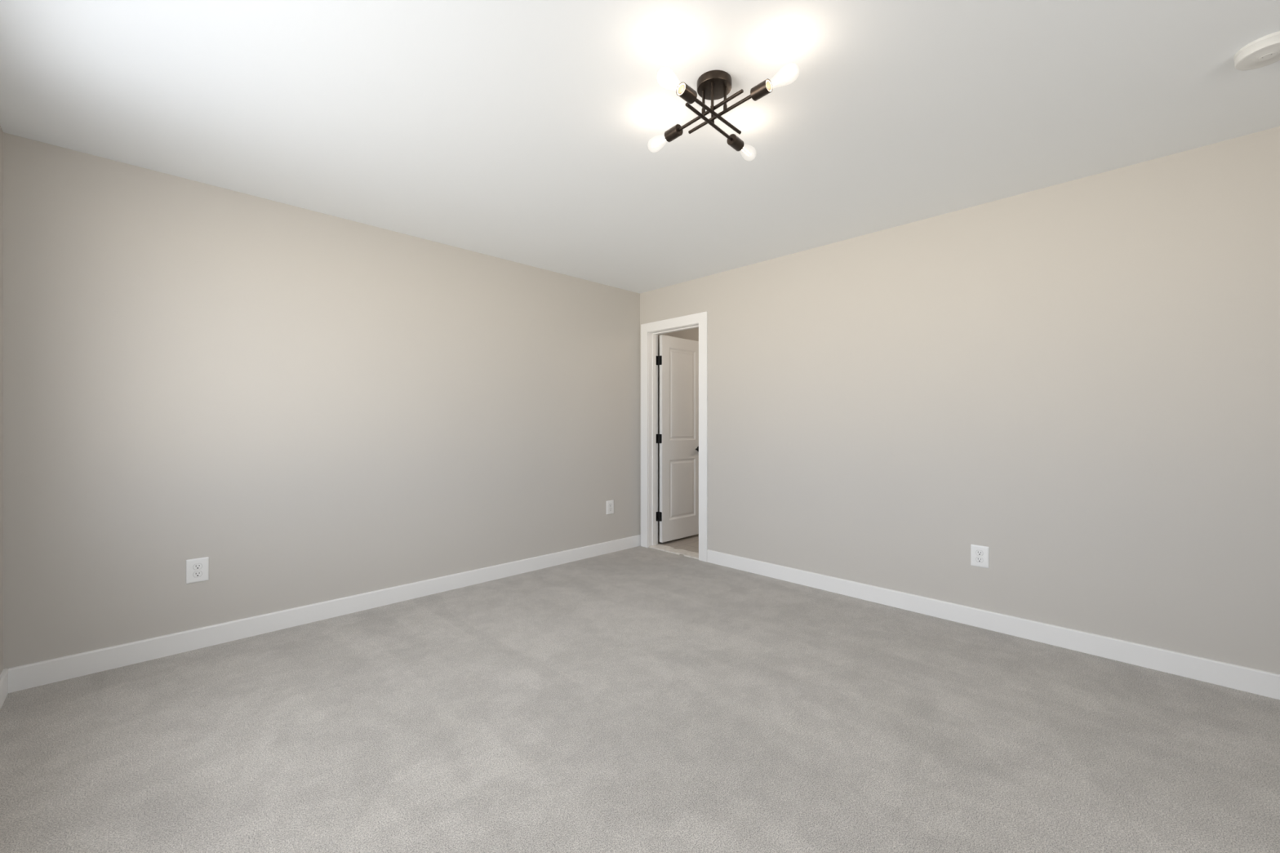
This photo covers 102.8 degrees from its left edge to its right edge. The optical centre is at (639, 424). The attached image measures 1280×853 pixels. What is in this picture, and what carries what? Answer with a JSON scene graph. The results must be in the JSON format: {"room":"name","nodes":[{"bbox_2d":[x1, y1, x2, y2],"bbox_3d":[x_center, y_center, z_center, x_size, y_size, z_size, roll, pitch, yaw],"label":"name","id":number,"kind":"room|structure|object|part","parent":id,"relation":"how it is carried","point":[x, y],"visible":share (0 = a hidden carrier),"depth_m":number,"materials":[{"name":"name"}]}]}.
{"room":"empty bedroom","nodes":[
{"label":"empty bedroom","id":0,"kind":"room"},
{"bbox_2d":[0,125,3,674],"bbox_3d":[-1.185,-0.053,0.540,0.100,2.440,4.858,0,0,-45],"label":"wall","id":1,"kind":"structure","parent":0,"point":[1,130],"depth_m":2.19,"materials":[{"name":"beige paint"}]},
{"bbox_2d":[0,668,8,709],"bbox_3d":[-1.102,1.117,0.538,0.015,0.108,4.738,0,0,-45],"label":"baseboard","id":2,"kind":"structure","parent":1,"relation":"attached to","point":[4,675],"depth_m":2.16,"materials":[{"name":"white wood"}]},
{"bbox_2d":[3,132,639,669],"bbox_3d":[-1.384,-0.053,3.669,4.006,2.440,0.120,0,0,-45],"label":"wall","id":3,"kind":"structure","parent":0,"point":[312,406],"depth_m":2.85,"materials":[{"name":"beige paint"}]},
{"bbox_2d":[186,556,208,583],"bbox_3d":[-2.311,0.759,2.667,0.090,0.124,0.008,0,0,-45],"label":"electrical outlet","id":4,"kind":"object","parent":3,"relation":"attached to","point":[197,569],"visible":1,"depth_m":2.66,"materials":[{"name":"white plastic"}]},
{"bbox_2d":[192,570,202,577],"bbox_3d":[-2.309,0.779,2.666,0.037,0.030,0.001,0,0,-45],"label":"receptacle","id":5,"kind":"object","parent":4,"relation":"attached to","point":[195,573],"depth_m":2.66,"materials":[{"name":"white plastic"}]},
{"bbox_2d":[192,563,202,569],"bbox_3d":[-2.309,0.740,2.666,0.037,0.030,0.001,0,0,-45],"label":"receptacle","id":6,"kind":"object","parent":4,"relation":"attached to","point":[195,566],"depth_m":2.66,"materials":[{"name":"white plastic"}]},
{"bbox_2d":[8,534,640,693],"bbox_3d":[-1.374,1.117,3.584,3.871,0.108,0.015,0,0,-45],"label":"baseboard","id":7,"kind":"structure","parent":3,"relation":"attached to","point":[20,677],"depth_m":2.86,"materials":[{"name":"white wood"}]},
{"bbox_2d":[606,500,613,514],"bbox_3d":[-0.272,0.754,4.674,0.090,0.124,0.008,0,0,-45],"label":"electrical outlet","id":8,"kind":"object","parent":3,"relation":"attached to","point":[610,504],"visible":1,"depth_m":4.67,"materials":[{"name":"white plastic"}]},
{"bbox_2d":[0,546,1279,852],"bbox_3d":[0.234,1.242,1.854,4.006,0.150,4.978,0,0,-45],"label":"floor","id":9,"kind":"structure","parent":0,"point":[639,699],"depth_m":1.92,"materials":[{"name":"grey carpet"}]},
{"bbox_2d":[648,543,698,559],"bbox_3d":[0.348,1.165,4.689,0.142,0.025,0.615,0,0,-45],"label":"threshold","id":10,"kind":"object","parent":9,"relation":"on","point":[660,547],"visible":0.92,"depth_m":4.68,"materials":[{"name":"stone"}]},
{"bbox_2d":[0,0,1279,293],"bbox_3d":[0.249,-1.333,1.868,4.206,0.120,4.978,0,0,-45],"label":"ceiling","id":11,"kind":"structure","parent":0,"point":[526,132],"depth_m":2.04,"materials":[{"name":"white paint"}]},
{"bbox_2d":[653,70,789,155],"bbox_3d":[0.272,-1.191,1.896,0.470,0.164,0.524,0,0,-4],"label":"ceiling light","id":12,"kind":"object","parent":11,"relation":"attached to","point":[713,85],"visible":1,"depth_m":1.86,"materials":[{"name":"brown metal"}]},
{"bbox_2d":[664,124,683,142],"bbox_3d":[0.134,-1.156,2.022,0.042,0.042,0.064,0,0,-41],"label":"socket","id":13,"kind":"object","parent":12,"relation":"attached to","point":[677,131],"depth_m":2.01,"materials":[{"name":"black metal"}]},
{"bbox_2d":[675,82,697,103],"bbox_3d":[0.161,-1.138,1.752,0.065,0.042,0.044,0,0,-45],"label":"socket","id":14,"kind":"object","parent":12,"relation":"attached to","point":[686,92],"depth_m":1.74,"materials":[{"name":"black metal"}]},
{"bbox_3d":[0.237,-1.202,1.903,0.014,0.085,0.014,0,0,-45],"label":"stem","id":15,"kind":"part","parent":12,"relation":"part of","materials":[{"name":"brown metal"}]},
{"bbox_3d":[0.265,-1.138,1.923,0.012,0.012,0.300,0,0,42],"label":"rod","id":16,"kind":"part","parent":12,"relation":"part of","materials":[{"name":"brown metal"}]},
{"bbox_3d":[0.254,-1.156,1.883,0.012,0.012,0.309,0,0,-41],"label":"rod","id":17,"kind":"part","parent":12,"relation":"part of","materials":[{"name":"brown metal"}]},
{"bbox_3d":[0.263,-1.194,1.858,0.014,0.103,0.014,0,0,-45],"label":"stem","id":18,"kind":"part","parent":12,"relation":"part of","materials":[{"name":"brown metal"}]},
{"bbox_3d":[0.286,-1.138,1.881,0.012,0.012,0.300,0,0,44],"label":"rod","id":19,"kind":"part","parent":12,"relation":"part of","materials":[{"name":"brown metal"}]},
{"bbox_3d":[0.297,-1.156,1.902,0.012,0.012,0.309,0,0,-41],"label":"rod","id":20,"kind":"part","parent":12,"relation":"part of","materials":[{"name":"brown metal"}]},
{"bbox_3d":[0.314,-1.202,1.882,0.014,0.085,0.014,0,0,-45],"label":"stem","id":21,"kind":"part","parent":12,"relation":"part of","materials":[{"name":"brown metal"}]},
{"bbox_2d":[726,133,744,151],"bbox_3d":[0.385,-1.138,2.058,0.042,0.042,0.064,0,0,42],"label":"socket","id":22,"kind":"object","parent":12,"relation":"attached to","point":[734,141],"depth_m":2.04,"materials":[{"name":"black metal"}]},
{"bbox_2d":[750,79,773,101],"bbox_3d":[0.419,-1.156,1.763,0.042,0.042,0.064,0,0,-41],"label":"socket","id":23,"kind":"object","parent":12,"relation":"attached to","point":[765,87],"depth_m":1.75,"materials":[{"name":"black metal"}]},
{"bbox_2d":[1234,31,1279,70],"bbox_3d":[2.106,-1.254,1.713,0.148,0.039,0.148,0,0,-45],"label":"smoke detector","id":24,"kind":"object","parent":11,"relation":"attached to","point":[1264,51],"visible":1,"depth_m":1.71,"materials":[{"name":"white plastic"}]},
{"bbox_2d":[657,327,698,542],"bbox_3d":[1.557,-0.053,5.161,2.280,2.440,2.120,0,0,-45],"label":"wall","id":25,"kind":"structure","parent":0,"point":[690,334],"depth_m":5.07,"materials":[{"name":"beige paint"}]},
{"bbox_2d":[657,533,698,555],"bbox_3d":[1.445,1.238,5.121,2.296,0.158,2.020,0,0,-45],"label":"floor","id":26,"kind":"structure","parent":0,"point":[691,543],"depth_m":4.97,"materials":[{"name":"beige stone"}]},
{"bbox_2d":[640,126,1279,674],"bbox_3d":[1.705,-0.053,3.301,0.120,2.440,4.738,0,0,-45],"label":"wall","id":27,"kind":"structure","parent":0,"point":[1077,382],"depth_m":2.75,"materials":[{"name":"beige paint"}]},
{"bbox_2d":[640,311,707,561],"bbox_3d":[0.339,0.102,4.681,0.143,2.137,0.799,0,0,-45],"label":"door frame","id":28,"kind":"structure","parent":27,"relation":"attached to","point":[701,318],"depth_m":4.86,"materials":[{"name":"white wood"}]},
{"bbox_2d":[656,334,698,542],"bbox_3d":[0.406,0.133,5.130,0.644,2.001,0.147,0,0,-45],"label":"door","id":29,"kind":"structure","parent":28,"relation":"attached to","point":[677,516],"depth_m":5.08,"materials":[{"name":"white paint"}]},
{"bbox_2d":[970,544,989,568],"bbox_3d":[1.961,0.759,2.949,0.008,0.124,0.090,0,0,-45],"label":"electrical outlet","id":30,"kind":"object","parent":27,"relation":"attached to","point":[980,555],"visible":1,"depth_m":2.95,"materials":[{"name":"white plastic"}]},
{"bbox_2d":[975,556,983,562],"bbox_3d":[1.960,0.778,2.947,0.001,0.030,0.037,0,0,-45],"label":"receptacle","id":31,"kind":"object","parent":30,"relation":"attached to","point":[978,559],"depth_m":2.95,"materials":[{"name":"white plastic"}]},
{"bbox_2d":[975,550,983,555],"bbox_3d":[1.960,0.740,2.947,0.001,0.030,0.037,0,0,-45],"label":"receptacle","id":32,"kind":"object","parent":30,"relation":"attached to","point":[978,553],"depth_m":2.95,"materials":[{"name":"white plastic"}]},
{"bbox_2d":[706,549,1279,699],"bbox_3d":[1.942,1.117,2.963,0.015,0.108,3.894,0,0,-45],"label":"baseboard","id":33,"kind":"structure","parent":27,"relation":"attached to","point":[1254,681],"depth_m":2.74,"materials":[{"name":"white wood"}]}
]}

